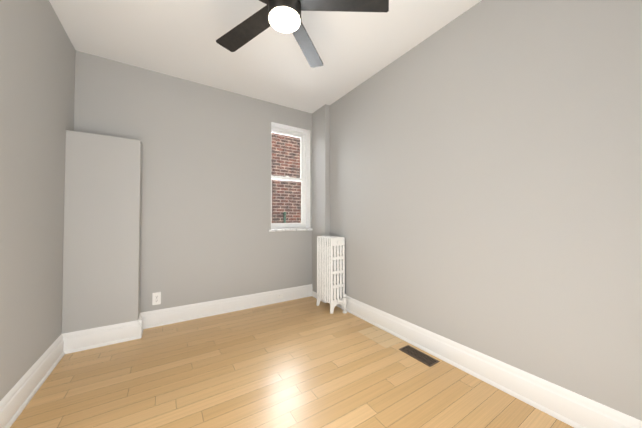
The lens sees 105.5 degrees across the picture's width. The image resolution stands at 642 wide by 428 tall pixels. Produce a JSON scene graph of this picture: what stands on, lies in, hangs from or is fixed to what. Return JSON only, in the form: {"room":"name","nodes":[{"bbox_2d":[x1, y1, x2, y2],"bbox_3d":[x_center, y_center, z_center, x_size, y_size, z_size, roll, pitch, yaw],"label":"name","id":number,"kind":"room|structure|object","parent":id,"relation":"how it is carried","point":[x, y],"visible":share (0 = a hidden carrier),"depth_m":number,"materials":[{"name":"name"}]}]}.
{"room":"empty bedroom","nodes":[
{"label":"empty bedroom","id":0,"kind":"room"},
{"bbox_2d":[0,0,75,400],"bbox_3d":[-1.367,-0.209,0.706,0.100,2.700,3.600,1,-1,-32],"label":"wall","id":1,"kind":"structure","parent":0,"point":[37,74],"depth_m":1.56,"materials":[{"name":"grey paint"}]},
{"bbox_2d":[0,334,64,427],"bbox_3d":[-1.253,1.057,0.623,0.030,0.165,3.380,1,-1,-32],"label":"baseboard","id":2,"kind":"structure","parent":1,"relation":"attached to","point":[17,398],"depth_m":1.53,"materials":[{"name":"white wood"}]},
{"bbox_2d":[61,130,141,333],"bbox_3d":[-2.015,0.230,2.288,0.515,1.885,0.220,1,-1,-32],"label":"wall","id":3,"kind":"structure","parent":0,"point":[102,235],"depth_m":2.19,"materials":[{"name":"grey paint"}]},
{"bbox_2d":[74,51,311,312],"bbox_3d":[-1.248,-0.162,3.062,2.830,2.700,0.250,1,-1,-32],"label":"wall","id":4,"kind":"structure","parent":0,"point":[206,235],"depth_m":2.81,"materials":[{"name":"grey paint"}]},
{"bbox_2d":[152,292,160,304],"bbox_3d":[-1.736,0.893,2.578,0.074,0.127,0.008,1,-1,-32],"label":"electrical outlet","id":5,"kind":"object","parent":4,"relation":"attached to","point":[156,298],"visible":1,"depth_m":2.58,"materials":[{"name":"white plastic"}]},
{"bbox_2d":[62,284,311,353],"bbox_3d":[-1.146,1.101,2.806,2.555,0.165,0.250,1,-1,-32],"label":"baseboard","id":6,"kind":"structure","parent":4,"relation":"attached to","point":[161,317],"depth_m":2.62,"materials":[{"name":"white wood"}]},
{"bbox_2d":[271,122,309,228],"bbox_3d":[-0.470,-0.515,3.537,0.611,1.455,0.206,1,-1,-32],"label":"window","id":7,"kind":"structure","parent":4,"relation":"in","point":[303,135],"depth_m":3.66,"materials":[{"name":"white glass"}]},
{"bbox_2d":[268,228,312,231],"bbox_3d":[-0.445,0.225,3.476,0.668,0.028,0.152,1,-1,-32],"label":"window sill","id":8,"kind":"structure","parent":4,"relation":"attached to","point":[293,229],"depth_m":3.42,"materials":[{"name":"wood"}]},
{"bbox_2d":[49,0,481,113],"bbox_3d":[-0.256,-1.593,1.529,2.830,0.100,3.950,1,-1,-32],"label":"ceiling","id":9,"kind":"structure","parent":0,"point":[179,38],"depth_m":2.17,"materials":[{"name":"white paint"}]},
{"bbox_2d":[216,0,388,67],"bbox_3d":[-0.234,-1.352,1.439,1.214,0.386,1.228,1,-1,-32],"label":"ceiling fan","id":10,"kind":"object","parent":9,"relation":"hanging from","point":[283,16],"visible":1,"depth_m":1.52,"materials":[{"name":"grey"}]},
{"bbox_2d":[10,296,573,427],"bbox_3d":[-0.256,1.207,1.474,2.830,0.100,3.950,1,-1,-32],"label":"floor","id":11,"kind":"structure","parent":0,"point":[306,362],"depth_m":1.67,"materials":[{"name":"brown wood"}]},
{"bbox_2d":[316,236,346,313],"bbox_3d":[0.141,0.736,3.078,0.224,0.904,0.434,1,-1,-32],"label":"radiator","id":12,"kind":"object","parent":11,"relation":"on","point":[331,270],"visible":1,"depth_m":2.99,"materials":[{"name":"metal"}]},
{"bbox_2d":[399,345,439,366],"bbox_3d":[0.803,1.165,2.014,0.125,0.005,0.295,1,-1,-32],"label":"floor vent","id":13,"kind":"object","parent":11,"relation":"in","point":[424,358],"visible":1,"depth_m":2.00,"materials":[{"name":"brown metal"}]},
{"bbox_2d":[312,104,329,292],"bbox_3d":[-0.007,-0.153,3.490,0.075,2.700,0.360,1,-1,-32],"label":"wall","id":14,"kind":"structure","parent":0,"point":[321,171],"depth_m":3.44,"materials":[{"name":"grey paint"}]},
{"bbox_2d":[330,0,641,420],"bbox_3d":[0.936,-0.180,2.171,0.100,2.700,3.600,1,-1,-32],"label":"wall","id":15,"kind":"structure","parent":0,"point":[485,177],"depth_m":1.59,"materials":[{"name":"grey paint"}]},
{"bbox_2d":[312,291,641,427],"bbox_3d":[0.855,1.081,2.094,0.093,0.175,3.600,1,-1,-32],"label":"baseboard","id":16,"kind":"structure","parent":15,"relation":"attached to","point":[569,407],"depth_m":1.59,"materials":[{"name":"white wood"}]},
{"label":"outside","id":17,"kind":"structure","parent":0,"visible":0},
{"bbox_2d":[271,133,300,222],"bbox_3d":[-1.811,-2.269,5.265,12.000,13.000,0.001,1,-1,-32],"label":"brick wall","id":18,"kind":"structure","parent":17,"point":[278,163],"depth_m":5.85,"materials":[{"name":"red brick"}]}
]}

